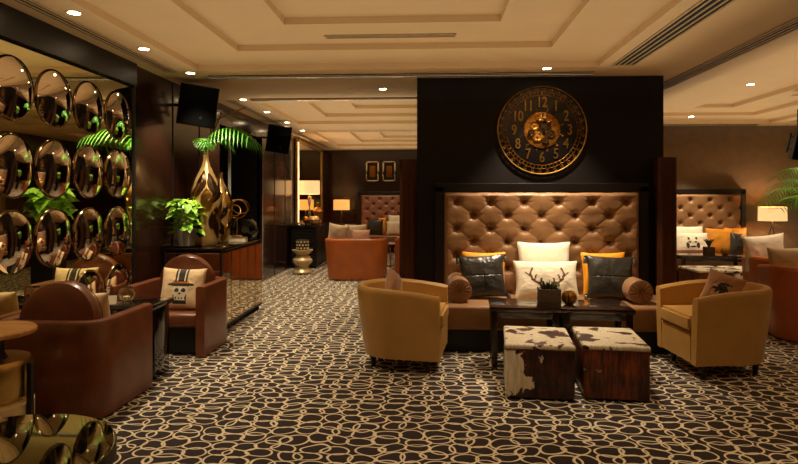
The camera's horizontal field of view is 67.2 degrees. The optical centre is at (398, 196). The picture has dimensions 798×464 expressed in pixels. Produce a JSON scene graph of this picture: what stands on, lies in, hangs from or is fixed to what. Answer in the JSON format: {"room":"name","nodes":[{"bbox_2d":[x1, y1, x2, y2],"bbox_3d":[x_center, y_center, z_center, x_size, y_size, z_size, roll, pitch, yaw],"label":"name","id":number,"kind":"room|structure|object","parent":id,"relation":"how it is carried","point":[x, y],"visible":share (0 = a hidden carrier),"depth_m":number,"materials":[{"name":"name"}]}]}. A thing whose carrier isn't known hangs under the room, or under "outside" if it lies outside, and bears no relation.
{"room":"hotel lobby","nodes":[
{"label":"hotel lobby","id":0,"kind":"room"},
{"bbox_2d":[0,37,325,282],"bbox_3d":[-2.816,0.090,7.906,0.100,3.020,20.700,0,0,3],"label":"wall","id":1,"kind":"structure","parent":0,"point":[154,93],"depth_m":7.40,"materials":[{"name":"brown wood"}]},
{"bbox_2d":[0,39,135,320],"bbox_3d":[-3.043,0.210,1.997,0.062,2.780,8.855,0,0,3],"label":"wall mirror","id":2,"kind":"object","parent":1,"relation":"attached to","point":[15,289],"depth_m":5.13,"materials":[{"name":"clear glass"}]},
{"bbox_2d":[107,265,129,296],"bbox_3d":[-2.819,0.920,6.074,0.035,0.464,0.464,0,0,3],"label":"mirror glass","id":3,"kind":"object","parent":2,"relation":"attached to","point":[118,276],"depth_m":6.00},
{"bbox_2d":[0,2,136,85],"bbox_3d":[-3.047,-1.300,1.985,0.050,0.240,8.850,0,0,3],"label":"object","id":4,"kind":"structure","parent":1,"relation":"attached to","point":[16,26],"depth_m":5.10,"materials":[{"name":"black wood"}]},
{"bbox_2d":[173,84,285,274],"bbox_3d":[-2.665,0.100,9.786,0.008,3.000,6.742,0,0,3],"label":"trim","id":5,"kind":"structure","parent":1,"relation":"attached to","point":[173,84],"depth_m":12.24,"materials":[{"name":"red metal"}]},
{"bbox_2d":[295,138,322,223],"bbox_3d":[-2.315,-0.350,15.740,0.071,2.060,3.360,0,0,3],"label":"mirror","id":6,"kind":"object","parent":1,"relation":"attached to","point":[308,157],"visible":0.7,"depth_m":15.20,"materials":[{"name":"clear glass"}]},
{"bbox_2d":[220,127,259,241],"bbox_3d":[-3.072,0.090,10.222,0.750,3.020,2.500,0,0,3],"label":"wall","id":7,"kind":"structure","parent":0,"point":[244,179],"depth_m":11.37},
{"bbox_2d":[326,150,416,224],"bbox_3d":[0.802,0.090,18.133,6.270,3.020,0.100,0,0,3],"label":"wall","id":8,"kind":"structure","parent":0,"point":[345,169],"depth_m":18.20,"materials":[{"name":"brown paint"}]},
{"bbox_2d":[366,161,378,181],"bbox_3d":[-0.804,-0.772,18.141,0.400,0.620,0.050,0,0,3],"label":"framed picture","id":9,"kind":"object","parent":8,"relation":"attached to","point":[372,167],"visible":1,"depth_m":18.14,"materials":[{"name":"silver metal"}]},
{"bbox_2d":[382,161,395,181],"bbox_3d":[-0.298,-0.771,18.114,0.400,0.620,0.050,0,0,3],"label":"framed picture","id":10,"kind":"object","parent":8,"relation":"attached to","point":[388,167],"visible":1,"depth_m":18.11,"materials":[{"name":"silver metal"}]},
{"bbox_2d":[0,0,797,149],"bbox_3d":[3.261,-1.510,7.592,12.270,0.180,20.900,0,0,3],"label":"ceiling","id":11,"kind":"structure","parent":0,"point":[206,38],"depth_m":6.01,"materials":[{"name":"beige paint"}]},
{"bbox_2d":[65,10,82,15],"bbox_3d":[-2.505,-1.418,4.625,0.128,0.004,0.128,0,0,3],"label":"recessed light","id":12,"kind":"object","parent":11,"relation":"in","point":[70,12],"visible":1,"depth_m":4.61,"materials":[{"name":"beige paint"}]},
{"bbox_2d":[11,0,177,72],"bbox_3d":[-2.741,-1.414,3.726,0.140,0.012,6.175,0,0,3],"label":"ceiling vent","id":13,"kind":"object","parent":11,"relation":"in","point":[32,5],"visible":1,"depth_m":5.15,"materials":[{"name":"beige paint"}]},
{"bbox_2d":[226,101,283,124],"bbox_3d":[-2.402,-1.414,10.288,0.140,0.012,2.915,0,0,3],"label":"ceiling vent","id":14,"kind":"object","parent":11,"relation":"in","point":[235,103],"visible":0.88,"depth_m":10.05,"materials":[{"name":"metal"}]},
{"bbox_2d":[295,133,329,147],"bbox_3d":[-2.147,-1.414,15.231,0.140,0.012,3.815,0,0,3],"label":"ceiling vent","id":15,"kind":"object","parent":11,"relation":"in","point":[299,134],"visible":1,"depth_m":14.87,"materials":[{"name":"metal"}]},
{"bbox_2d":[250,97,416,100],"bbox_3d":[-0.944,-1.407,8.660,2.420,0.026,0.130,0,0,3],"label":"ceiling slot","id":16,"kind":"object","parent":11,"relation":"attached to","point":[377,98],"visible":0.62,"depth_m":8.63,"materials":[{"name":"beige paint"}]},
{"bbox_2d":[324,33,455,38],"bbox_3d":[-0.085,-1.534,5.722,1.255,0.012,0.100,0,0,3],"label":"ceiling vent","id":17,"kind":"object","parent":11,"relation":"in","point":[433,35],"visible":1,"depth_m":5.72,"materials":[{"name":"metal"}]},
{"bbox_2d":[208,72,593,78],"bbox_3d":[-0.005,-1.407,6.970,4.450,0.026,0.130,0,0,3],"label":"ceiling slot","id":18,"kind":"object","parent":11,"relation":"attached to","point":[502,73],"visible":1,"depth_m":6.94,"materials":[{"name":"beige paint"}]},
{"bbox_2d":[612,0,735,65],"bbox_3d":[2.275,-1.414,3.913,0.240,0.012,5.065,0,0,3],"label":"ceiling vent","id":19,"kind":"object","parent":11,"relation":"in","point":[702,10],"visible":1,"depth_m":5.08,"materials":[{"name":"metal"}]},
{"bbox_2d":[663,124,758,125],"bbox_3d":[5.268,-1.407,11.844,3.500,0.026,0.130,0,0,3],"label":"ceiling slot","id":20,"kind":"object","parent":11,"relation":"attached to","point":[695,124],"visible":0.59,"depth_m":11.75,"materials":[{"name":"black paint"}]},
{"bbox_2d":[663,17,797,90],"bbox_3d":[3.257,-1.414,4.989,0.190,0.012,6.315,0,0,3],"label":"ceiling vent","id":21,"kind":"object","parent":11,"relation":"in","point":[791,26],"visible":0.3,"depth_m":5.84,"materials":[{"name":"beige metal"}]},
{"bbox_2d":[96,253,797,463],"bbox_3d":[3.261,1.630,7.592,12.470,0.060,21.100,0,0,3],"label":"floor","id":22,"kind":"structure","parent":0,"point":[293,380],"depth_m":4.54,"materials":[{"name":"carpet"}]},
{"bbox_2d":[0,321,37,417],"bbox_3d":[-2.624,1.225,3.861,0.550,0.750,0.530,0,0,3],"label":"table","id":23,"kind":"object","parent":22,"relation":"on","point":[17,396],"visible":0.84,"depth_m":3.82,"materials":[{"name":"brown wood"}]},
{"bbox_2d":[0,414,116,463],"bbox_3d":[-1.676,1.325,2.440,0.958,0.550,0.958,0,0,3],"label":"table","id":24,"kind":"object","parent":22,"relation":"on","point":[33,438],"visible":1,"depth_m":2.59,"materials":[{"name":"gold metal"}]},
{"bbox_2d":[1,281,152,418],"bbox_3d":[-2.505,1.105,4.665,0.825,0.960,0.800,0,0,3],"label":"armchair","id":25,"kind":"object","parent":22,"relation":"on","point":[87,364],"visible":0.92,"depth_m":4.34,"materials":[{"name":"brown leather"}]},
{"bbox_2d":[92,293,109,318],"bbox_3d":[-2.534,0.962,4.824,0.460,0.407,0.191,0,0,3],"label":"cushion","id":26,"kind":"object","parent":25,"relation":"on","point":[103,298],"visible":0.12,"depth_m":4.76,"materials":[{"name":"beige fabric"}]},
{"bbox_2d":[109,297,173,379],"bbox_3d":[-2.423,1.270,5.432,0.600,0.660,0.460,0,0,3],"label":"side table","id":27,"kind":"object","parent":22,"relation":"on","point":[160,304],"visible":0.39,"depth_m":5.36,"materials":[{"name":"black paint"}]},
{"bbox_2d":[109,295,117,303],"bbox_3d":[-2.529,0.905,5.298,0.070,0.071,0.054,0,0,-14],"label":"tent card","id":28,"kind":"object","parent":27,"relation":"on","point":[113,298],"visible":0.82,"depth_m":5.29,"materials":[{"name":"beige paper"}]},
{"bbox_2d":[118,286,135,301],"bbox_3d":[-2.455,0.876,5.414,0.150,0.129,0.146,0,0,3],"label":"candle holder","id":29,"kind":"object","parent":27,"relation":"on","point":[126,293],"visible":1,"depth_m":5.37,"materials":[{"name":"clear glass"}]},
{"bbox_2d":[128,254,226,356],"bbox_3d":[-2.320,1.105,6.368,0.825,0.960,0.800,0,0,3],"label":"armchair","id":30,"kind":"object","parent":22,"relation":"on","point":[201,330],"visible":0.59,"depth_m":6.12,"materials":[{"name":"brown leather"}]},
{"bbox_2d":[169,308,195,326],"bbox_3d":[-2.321,1.240,6.338,0.635,0.140,0.670,0,0,3],"label":"seat cushion","id":31,"kind":"object","parent":30,"relation":"on","point":[178,317],"depth_m":6.00,"materials":[{"name":"brown leather"}]},
{"bbox_2d":[161,267,207,308],"bbox_3d":[-2.255,0.954,6.264,0.469,0.423,0.207,0,0,7],"label":"cushion","id":32,"kind":"object","parent":30,"relation":"on","point":[180,284],"visible":0.78,"depth_m":6.21,"materials":[{"name":"beige fabric"}]},
{"bbox_2d":[163,239,262,325],"bbox_3d":[-2.351,1.099,7.802,0.700,0.999,1.680,0,0,3],"label":"base cabinet","id":33,"kind":"object","parent":22,"relation":"on","point":[240,263],"visible":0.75,"depth_m":7.52,"materials":[{"name":"black paint"}]},
{"bbox_2d":[172,245,200,247],"bbox_3d":[-2.560,0.590,7.242,0.330,0.020,0.330,0,0,3],"label":"tray","id":34,"kind":"object","parent":33,"relation":"on","point":[175,246],"visible":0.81,"depth_m":7.11,"materials":[{"name":"brown metal"}]},
{"bbox_2d":[165,198,210,245],"bbox_3d":[-2.544,0.289,7.234,0.558,0.605,0.509,0,0,3],"label":"potted plant","id":35,"kind":"object","parent":34,"relation":"on","point":[186,234],"visible":0.93,"depth_m":7.15,"materials":[{"name":"green plant"}]},
{"bbox_2d":[190,153,221,246],"bbox_3d":[-2.378,0.030,7.383,0.380,1.140,0.381,0,0,11],"label":"vase","id":36,"kind":"object","parent":33,"relation":"on","point":[206,192],"visible":0.94,"depth_m":7.26,"materials":[{"name":"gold metal"}]},
{"bbox_2d":[193,106,264,158],"bbox_3d":[-2.082,-0.782,7.385,0.814,0.765,0.846,0,0,3],"label":"fronds","id":37,"kind":"object","parent":36,"relation":"in","point":[209,142],"visible":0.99,"depth_m":7.38,"materials":[{"name":"green plant"}]},
{"bbox_2d":[217,172,232,242],"bbox_3d":[-2.332,0.140,7.849,0.317,0.920,0.321,0,0,-14],"label":"vase","id":38,"kind":"object","parent":33,"relation":"on","point":[226,215],"visible":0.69,"depth_m":7.77,"materials":[{"name":"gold metal"}]},
{"bbox_2d":[229,237,247,241],"bbox_3d":[-2.163,0.570,8.022,0.250,0.061,0.180,0,0,-3],"label":"book","id":39,"kind":"object","parent":33,"relation":"on","point":[241,239],"visible":0.66,"depth_m":7.94,"materials":[{"name":"beige paper"}]},
{"bbox_2d":[232,199,249,237],"bbox_3d":[-2.163,0.284,8.042,0.305,0.509,0.147,0,0,3],"label":"ring sculpture","id":40,"kind":"object","parent":39,"relation":"on","point":[233,236],"visible":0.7,"depth_m":8.02,"materials":[{"name":"gold metal"}]},
{"bbox_2d":[230,219,257,239],"bbox_3d":[-2.161,0.455,8.343,0.400,0.290,0.400,0,0,3],"label":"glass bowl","id":41,"kind":"object","parent":33,"relation":"on","point":[248,228],"visible":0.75,"depth_m":8.20,"materials":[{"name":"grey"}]},
{"bbox_2d":[228,131,230,236],"bbox_3d":[-2.656,0.250,9.399,0.035,2.700,0.035,0,0,3],"label":"post","id":42,"kind":"object","parent":22,"relation":"on","point":[229,152],"visible":0.36,"depth_m":9.38,"materials":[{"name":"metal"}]},
{"bbox_2d":[292,249,312,273],"bbox_3d":[-2.022,1.350,12.571,0.440,0.500,0.440,0,0,3],"label":"stool","id":43,"kind":"object","parent":22,"relation":"on","point":[302,260],"visible":0.91,"depth_m":12.43,"materials":[{"name":"gold metal"}]},
{"bbox_2d":[296,240,308,249],"bbox_3d":[-2.022,1.000,12.571,0.268,0.200,0.268,0,0,3],"label":"patterned box","id":44,"kind":"object","parent":43,"relation":"on","point":[300,244],"visible":1,"depth_m":12.46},
{"bbox_2d":[290,222,330,267],"bbox_3d":[-2.098,1.115,14.428,0.620,0.970,1.960,0,0,3],"label":"sideboard","id":45,"kind":"object","parent":22,"relation":"on","point":[316,234],"visible":0.69,"depth_m":13.49,"materials":[{"name":"black wood"}]},
{"bbox_2d":[299,181,319,223],"bbox_3d":[-2.138,0.120,14.329,0.500,1.020,0.300,0,0,3],"label":"table lamp","id":46,"kind":"object","parent":45,"relation":"on","point":[309,188],"visible":0.89,"depth_m":14.21,"materials":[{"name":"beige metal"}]},
{"bbox_2d":[309,216,319,224],"bbox_3d":[-1.936,0.535,13.668,0.280,0.190,0.280,0,0,3],"label":"shell bowl","id":47,"kind":"object","parent":45,"relation":"on","point":[313,220],"visible":1,"depth_m":13.57,"materials":[{"name":"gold metal"}]},
{"bbox_2d":[313,202,322,223],"bbox_3d":[-1.892,0.375,14.016,0.240,0.510,0.240,0,0,3],"label":"figurine","id":48,"kind":"object","parent":45,"relation":"on","point":[317,211],"visible":0.81,"depth_m":13.95,"materials":[{"name":"gold metal"}]},
{"bbox_2d":[325,238,387,279],"bbox_3d":[-0.834,1.200,11.821,1.190,0.800,0.865,0,0,3],"label":"tub chair","id":49,"kind":"object","parent":22,"relation":"on","point":[347,259],"visible":0.98,"depth_m":11.44,"materials":[{"name":"orange leather"}]},
{"bbox_2d":[328,222,348,238],"bbox_3d":[-1.207,0.774,11.802,0.469,0.551,0.168,0,0,6],"label":"cushion","id":50,"kind":"object","parent":49,"relation":"on","point":[336,231],"visible":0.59,"depth_m":11.73,"materials":[{"name":"beige fabric"}]},
{"bbox_2d":[345,224,366,238],"bbox_3d":[-0.852,0.791,11.833,0.438,0.517,0.168,0,0,5],"label":"cushion","id":51,"kind":"object","parent":49,"relation":"on","point":[354,227],"visible":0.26,"depth_m":11.77,"materials":[{"name":"beige fabric"}]},
{"bbox_2d":[352,229,369,238],"bbox_3d":[-0.737,0.841,11.675,0.353,0.418,0.166,0,0,0],"label":"cushion","id":52,"kind":"object","parent":49,"relation":"on","point":[357,234],"visible":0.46,"depth_m":11.63,"materials":[{"name":"beige fabric"}]},
{"bbox_2d":[358,192,398,252],"bbox_3d":[-0.011,0.720,17.624,2.500,1.760,1.000,0,0,3],"label":"banquette","id":53,"kind":"object","parent":22,"relation":"on","point":[371,205],"visible":0.33,"depth_m":17.95,"materials":[{"name":"brown leather"}]},
{"bbox_2d":[367,219,382,234],"bbox_3d":[-0.698,0.883,17.555,0.470,0.461,0.185,0,0,2],"label":"cushion","id":54,"kind":"object","parent":53,"relation":"on","point":[375,227],"visible":0.96,"depth_m":17.50,"materials":[{"name":"grey leather"}]},
{"bbox_2d":[386,221,398,234],"bbox_3d":[-0.143,0.909,17.482,0.466,0.407,0.190,0,0,3],"label":"cushion","id":55,"kind":"object","parent":53,"relation":"on","point":[392,227],"visible":0.81,"depth_m":17.42,"materials":[{"name":"beige fabric"}]},
{"bbox_2d":[388,215,398,221],"bbox_3d":[-0.085,0.819,17.688,0.473,0.588,0.202,0,0,2],"label":"cushion","id":56,"kind":"object","parent":53,"relation":"on","point":[392,218],"visible":0.37,"depth_m":17.67,"materials":[{"name":"white fabric"}]},
{"bbox_2d":[387,242,394,267],"bbox_3d":[-0.200,1.325,13.629,0.680,0.550,0.680,0,0,3],"label":"cocktail table","id":57,"kind":"object","parent":22,"relation":"on","point":[390,244],"visible":0.54,"depth_m":13.61,"materials":[{"name":"brown wood"}]},
{"bbox_2d":[394,236,398,272],"bbox_3d":[0.321,1.210,12.800,0.815,0.780,0.810,0,0,3],"label":"tub chair","id":58,"kind":"object","parent":22,"relation":"on","point":[396,249],"visible":0.14,"depth_m":12.43,"materials":[{"name":"orange leather"}]},
{"bbox_2d":[357,278,448,372],"bbox_3d":[0.026,1.218,5.795,0.855,0.765,0.830,0,0,10],"label":"tub chair","id":59,"kind":"object","parent":22,"relation":"on","point":[411,323],"visible":0.98,"depth_m":5.42,"materials":[{"name":"leather"}]},
{"bbox_2d":[385,268,402,290],"bbox_3d":[-0.051,0.860,5.796,0.132,0.380,0.392,0,0,22],"label":"cushion","id":60,"kind":"object","parent":59,"relation":"on","point":[394,281],"visible":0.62,"depth_m":5.71,"materials":[{"name":"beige fabric"}]},
{"bbox_2d":[440,302,448,326],"bbox_3d":[0.090,1.125,5.784,0.725,0.140,0.600,0,0,10],"label":"seat cushion","id":61,"kind":"object","parent":59,"relation":"on","point":[444,308],"depth_m":5.68,"materials":[{"name":"leather"}]},
{"bbox_2d":[399,159,416,279],"bbox_3d":[0.114,0.575,7.274,0.205,2.050,0.300,0,0,3],"label":"wood post","id":62,"kind":"object","parent":22,"relation":"on","point":[407,167],"visible":0.6,"depth_m":7.12,"materials":[{"name":"brown wood"}]},
{"bbox_2d":[488,298,560,369],"bbox_3d":[1.187,1.308,5.749,0.645,0.585,0.520,0,0,7],"label":"coffee table","id":63,"kind":"object","parent":22,"relation":"on","point":[498,307],"visible":0.64,"depth_m":5.54,"materials":[{"name":"brown wood"}]},
{"bbox_2d":[537,280,560,306],"bbox_3d":[1.409,0.900,5.635,0.196,0.229,0.196,0,0,7],"label":"potted plant","id":64,"kind":"object","parent":63,"relation":"on","point":[548,295],"visible":1,"depth_m":5.54,"materials":[{"name":"brown wood"}]},
{"bbox_2d":[503,326,575,400],"bbox_3d":[1.160,1.380,5.047,0.549,0.440,0.692,0,0,9],"label":"ottoman","id":65,"kind":"object","parent":22,"relation":"on","point":[539,362],"visible":1,"depth_m":4.72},
{"bbox_2d":[503,326,575,350],"bbox_3d":[1.160,1.182,5.047,0.545,0.044,0.690,0,0,9],"label":"cushion","id":66,"kind":"object","parent":65,"relation":"on","point":[516,338],"depth_m":4.88,"materials":[{"name":"white fur"}]},
{"bbox_2d":[417,76,662,294],"bbox_3d":[1.678,0.090,7.583,2.879,3.016,1.000,0,0,3],"label":"wall pier","id":67,"kind":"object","parent":22,"relation":"on","point":[457,118],"visible":0.43,"depth_m":7.10,"materials":[{"name":"black paint"}]},
{"bbox_2d":[497,86,586,174],"bbox_3d":[1.680,-0.785,7.036,1.050,1.050,0.094,0,0,3],"label":"wall clock","id":68,"kind":"object","parent":67,"relation":"attached to","point":[540,129],"visible":1,"depth_m":7.05,"materials":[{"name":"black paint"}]},
{"bbox_2d":[435,183,670,353],"bbox_3d":[1.618,0.720,6.585,2.620,1.760,1.000,0,0,3],"label":"banquette","id":69,"kind":"object","parent":22,"relation":"on","point":[599,218],"visible":0.59,"depth_m":6.86,"materials":[{"name":"brown leather"}]},
{"bbox_2d":[446,272,471,302],"bbox_3d":[0.653,0.988,6.601,0.254,0.254,0.629,0,0,3],"label":"bolster cushion","id":70,"kind":"object","parent":69,"relation":"on","point":[459,288],"visible":0.94,"depth_m":6.30,"materials":[{"name":"brown leather"}]},
{"bbox_2d":[456,254,510,297],"bbox_3d":[0.926,0.891,6.609,0.591,0.521,0.221,0,0,0],"label":"cushion","id":71,"kind":"object","parent":69,"relation":"on","point":[484,274],"visible":0.9,"depth_m":6.55,"materials":[{"name":"grey leather"}]},
{"bbox_2d":[462,251,505,280],"bbox_3d":[0.964,0.867,6.813,0.502,0.493,0.182,0,0,4],"label":"cushion","id":72,"kind":"object","parent":69,"relation":"on","point":[464,253],"visible":0.12,"depth_m":6.83,"materials":[{"name":"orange fabric"}]},
{"bbox_2d":[517,241,569,261],"bbox_3d":[1.639,0.809,6.767,0.600,0.608,0.204,0,0,3],"label":"cushion","id":73,"kind":"object","parent":69,"relation":"on","point":[528,252],"visible":0.4,"depth_m":6.75,"materials":[{"name":"white fabric"}]},
{"bbox_2d":[513,261,579,299],"bbox_3d":[1.593,0.906,6.499,0.700,0.415,0.239,0,0,3],"label":"cushion","id":74,"kind":"object","parent":69,"relation":"on","point":[529,275],"visible":0.72,"depth_m":6.44,"materials":[{"name":"beige fabric"}]},
{"bbox_2d":[580,252,624,296],"bbox_3d":[2.305,0.867,6.747,0.512,0.493,0.191,0,0,7],"label":"cushion","id":75,"kind":"object","parent":69,"relation":"on","point":[621,254],"visible":0.13,"depth_m":6.75,"materials":[{"name":"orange fabric"}]},
{"bbox_2d":[583,255,636,299],"bbox_3d":[2.300,0.895,6.539,0.584,0.511,0.223,0,0,6],"label":"cushion","id":76,"kind":"object","parent":69,"relation":"on","point":[606,275],"visible":0.9,"depth_m":6.49,"materials":[{"name":"grey leather"}]},
{"bbox_2d":[622,276,652,304],"bbox_3d":[2.520,0.988,6.504,0.254,0.254,0.629,0,0,3],"label":"bolster cushion","id":77,"kind":"object","parent":69,"relation":"on","point":[638,291],"visible":0.82,"depth_m":6.20,"materials":[{"name":"brown leather"}]},
{"bbox_2d":[559,299,635,335],"bbox_3d":[1.833,1.308,5.670,0.645,0.585,0.520,0,0,7],"label":"coffee table","id":78,"kind":"object","parent":22,"relation":"on","point":[590,309],"visible":0.48,"depth_m":5.46,"materials":[{"name":"brown wood"}]},
{"bbox_2d":[561,291,576,304],"bbox_3d":[1.607,0.952,5.665,0.146,0.125,0.142,0,0,3],"label":"candle holder","id":79,"kind":"object","parent":78,"relation":"on","point":[568,297],"visible":1,"depth_m":5.62,"materials":[{"name":"gold metal"}]},
{"bbox_2d":[572,326,650,401],"bbox_3d":[1.752,1.380,5.016,0.514,0.440,0.692,0,0,9],"label":"ottoman","id":80,"kind":"object","parent":22,"relation":"on","point":[611,363],"visible":0.94,"depth_m":4.70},
{"bbox_2d":[572,326,650,351],"bbox_3d":[1.752,1.182,5.016,0.510,0.044,0.690,0,0,9],"label":"cushion","id":81,"kind":"object","parent":80,"relation":"on","point":[590,339],"depth_m":4.88,"materials":[{"name":"white fur"}]},
{"bbox_2d":[654,157,676,294],"bbox_3d":[3.051,0.575,6.862,0.211,2.050,0.160,0,0,3],"label":"wood post","id":82,"kind":"object","parent":22,"relation":"on","point":[665,168],"visible":0.65,"depth_m":6.79,"materials":[{"name":"brown wood"}]},
{"bbox_2d":[678,266,733,281],"bbox_3d":[4.996,1.380,9.805,0.554,0.440,0.692,0,0,-1],"label":"ottoman","id":83,"kind":"object","parent":22,"relation":"on","point":[686,273],"visible":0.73,"depth_m":9.70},
{"bbox_2d":[678,266,732,272],"bbox_3d":[4.996,1.182,9.805,0.550,0.044,0.690,0,0,-1],"label":"cushion","id":84,"kind":"object","parent":83,"relation":"on","point":[686,269],"depth_m":9.73,"materials":[{"name":"fur"}]},
{"bbox_2d":[677,253,744,265],"bbox_3d":[5.482,1.308,10.581,1.220,0.585,0.600,0,0,3],"label":"coffee table","id":85,"kind":"object","parent":22,"relation":"on","point":[735,258],"visible":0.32,"depth_m":10.33,"materials":[{"name":"brown wood"}]},
{"bbox_2d":[703,238,714,254],"bbox_3d":[5.437,0.870,10.532,0.170,0.290,0.176,0,0,3],"label":"potted plant","id":86,"kind":"object","parent":85,"relation":"on","point":[708,250],"visible":1,"depth_m":10.47,"materials":[{"name":"brown wood"}]},
{"bbox_2d":[677,189,745,281],"bbox_3d":[5.554,0.720,11.579,2.560,1.760,1.000,0,0,3],"label":"banquette","id":87,"kind":"object","parent":22,"relation":"on","point":[706,208],"visible":0.3,"depth_m":11.84,"materials":[{"name":"brown leather"}]},
{"bbox_2d":[677,226,702,233],"bbox_3d":[5.693,0.840,11.812,0.622,0.546,0.207,0,0,4],"label":"cushion","id":88,"kind":"object","parent":87,"relation":"on","point":[692,230],"visible":0.19,"depth_m":11.80,"materials":[{"name":"white fabric"}]},
{"bbox_2d":[677,233,707,252],"bbox_3d":[5.635,0.903,11.560,0.660,0.420,0.201,0,0,3],"label":"cushion","id":89,"kind":"object","parent":87,"relation":"on","point":[686,242],"visible":0.78,"depth_m":11.50,"materials":[{"name":"beige fabric"}]},
{"bbox_2d":[705,228,732,252],"bbox_3d":[6.243,0.856,11.678,0.554,0.514,0.208,0,0,7],"label":"cushion","id":90,"kind":"object","parent":87,"relation":"on","point":[721,237],"visible":0.67,"depth_m":11.62,"materials":[{"name":"fabric"}]},
{"bbox_2d":[723,227,746,253],"bbox_3d":[6.596,0.856,11.744,0.440,0.514,0.176,0,0,3],"label":"cushion","id":91,"kind":"object","parent":87,"relation":"on","point":[735,230],"visible":0.2,"depth_m":11.72,"materials":[{"name":"fabric"}]},
{"bbox_2d":[730,232,743,253],"bbox_3d":[6.453,0.892,11.464,0.235,0.441,0.249,0,0,31],"label":"cushion","id":92,"kind":"object","parent":87,"relation":"on","point":[736,242],"visible":0.91,"depth_m":11.40,"materials":[{"name":"fabric"}]},
{"bbox_2d":[656,279,772,378],"bbox_3d":[2.980,1.208,5.593,0.855,0.785,0.810,0,0,-1],"label":"tub chair","id":93,"kind":"object","parent":22,"relation":"on","point":[730,328],"visible":0.98,"depth_m":5.23,"materials":[{"name":"leather"}]},
{"bbox_2d":[660,305,691,331],"bbox_3d":[2.915,1.125,5.592,0.725,0.140,0.580,0,0,-1],"label":"seat cushion","id":94,"kind":"object","parent":93,"relation":"on","point":[679,317],"depth_m":5.58,"materials":[{"name":"leather"}]},
{"bbox_2d":[700,268,747,296],"bbox_3d":[2.996,0.858,5.555,0.398,0.385,0.141,0,0,33],"label":"cushion","id":95,"kind":"object","parent":93,"relation":"on","point":[717,282],"visible":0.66,"depth_m":5.52,"materials":[{"name":"beige fabric"}]},
{"bbox_2d":[717,266,742,278],"bbox_3d":[5.603,1.380,9.774,0.554,0.440,0.692,0,0,6],"label":"ottoman","id":96,"kind":"object","parent":22,"relation":"on","point":[737,270],"visible":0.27,"depth_m":9.60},
{"bbox_2d":[717,266,741,272],"bbox_3d":[5.603,1.182,9.774,0.550,0.044,0.690,0,0,6],"label":"cushion","id":97,"kind":"object","parent":96,"relation":"on","point":[736,269],"depth_m":9.73,"materials":[{"name":"fur"}]},
{"bbox_2d":[742,256,768,282],"bbox_3d":[5.273,1.200,8.101,0.970,0.800,0.875,0,0,18],"label":"tub chair","id":98,"kind":"object","parent":22,"relation":"on","point":[751,275],"visible":0.16,"depth_m":8.11,"materials":[{"name":"orange leather"}]},
{"bbox_2d":[742,233,783,271],"bbox_3d":[5.012,0.762,8.232,0.576,0.556,0.166,0,0,12],"label":"cushion","id":99,"kind":"object","parent":98,"relation":"on","point":[757,246],"visible":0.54,"depth_m":8.18,"materials":[{"name":"beige fabric"}]},
{"bbox_2d":[755,168,797,212],"bbox_3d":[7.662,0.510,11.085,2.128,2.180,0.794,0,0,-1],"label":"potted palm","id":100,"kind":"object","parent":22,"relation":"on","point":[790,188],"visible":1,"depth_m":11.00,"materials":[{"name":"green plant"}]},
{"bbox_2d":[757,264,797,341],"bbox_3d":[4.700,1.185,6.779,0.970,0.830,0.875,0,0,18],"label":"tub chair","id":101,"kind":"object","parent":22,"relation":"on","point":[782,280],"visible":0.84,"depth_m":6.64,"materials":[{"name":"orange leather"}]},
{"bbox_2d":[767,248,797,267],"bbox_3d":[4.481,0.798,6.850,0.523,0.484,0.170,0,0,10],"label":"cushion","id":102,"kind":"object","parent":101,"relation":"on","point":[787,257],"visible":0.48,"depth_m":6.81,"materials":[{"name":"beige fabric"}]},
{"bbox_3d":[-1.748,1.200,17.714,0.920,0.800,0.420,0,0,3],"label":"console table","id":103,"kind":"object","parent":22,"relation":"on","visible":0},
{"bbox_2d":[333,200,349,224],"bbox_3d":[-1.688,0.442,17.608,0.480,0.724,0.293,0,0,3],"label":"table lamp","id":104,"kind":"object","parent":103,"relation":"on","point":[341,205],"visible":0.97,"depth_m":17.50,"materials":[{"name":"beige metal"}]},
{"bbox_3d":[7.186,1.310,11.545,0.600,0.580,0.500,0,0,3],"label":"side table","id":105,"kind":"object","parent":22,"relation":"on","visible":0},
{"bbox_2d":[758,207,787,234],"bbox_3d":[7.186,0.606,11.545,0.530,0.833,0.318,0,0,3],"label":"table lamp","id":106,"kind":"object","parent":105,"relation":"on","point":[763,215],"visible":0.75,"depth_m":11.42,"materials":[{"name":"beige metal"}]},
{"bbox_2d":[663,126,797,247],"bbox_3d":[6.482,0.090,12.082,6.100,3.020,0.100,0,0,3],"label":"wall","id":107,"kind":"structure","parent":0,"point":[708,157],"depth_m":12.01,"materials":[{"name":"brown paint"}]},
{"bbox_2d":[785,128,797,159],"bbox_3d":[6.461,-0.830,9.539,0.440,0.500,0.457,9,10,13],"label":"wall speaker","id":108,"kind":"object","parent":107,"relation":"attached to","point":[793,155],"visible":1,"depth_m":9.49,"materials":[{"name":"black fabric"}]},
{"bbox_2d":[793,138,797,159],"bbox_3d":[6.409,-0.800,9.330,0.420,0.480,0.012,9,10,13],"label":"grille","id":109,"kind":"object","parent":108,"relation":"attached to","point":[795,151],"depth_m":9.39,"materials":[{"name":"black fabric"}]},
{"bbox_3d":[-2.646,-1.162,7.567,0.274,0.040,0.040,0,0,3],"label":"speaker arm","id":110,"kind":"object","parent":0,"visible":0},
{"bbox_2d":[176,82,219,128],"bbox_3d":[-2.424,-1.121,7.395,0.460,0.490,0.457,9,7,-5],"label":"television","id":111,"kind":"object","parent":110,"relation":"attached to","point":[197,104],"visible":1,"depth_m":7.17,"materials":[{"name":"black plastic"}]},
{"bbox_3d":[-2.449,-1.136,11.462,0.266,0.040,0.040,0,0,3],"label":"speaker arm","id":112,"kind":"object","parent":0,"visible":0},
{"bbox_2d":[265,124,291,154],"bbox_3d":[-2.229,-1.094,11.291,0.440,0.500,0.457,9,8,-3],"label":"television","id":113,"kind":"object","parent":112,"relation":"attached to","point":[278,139],"visible":1,"depth_m":11.07,"materials":[{"name":"black plastic"}]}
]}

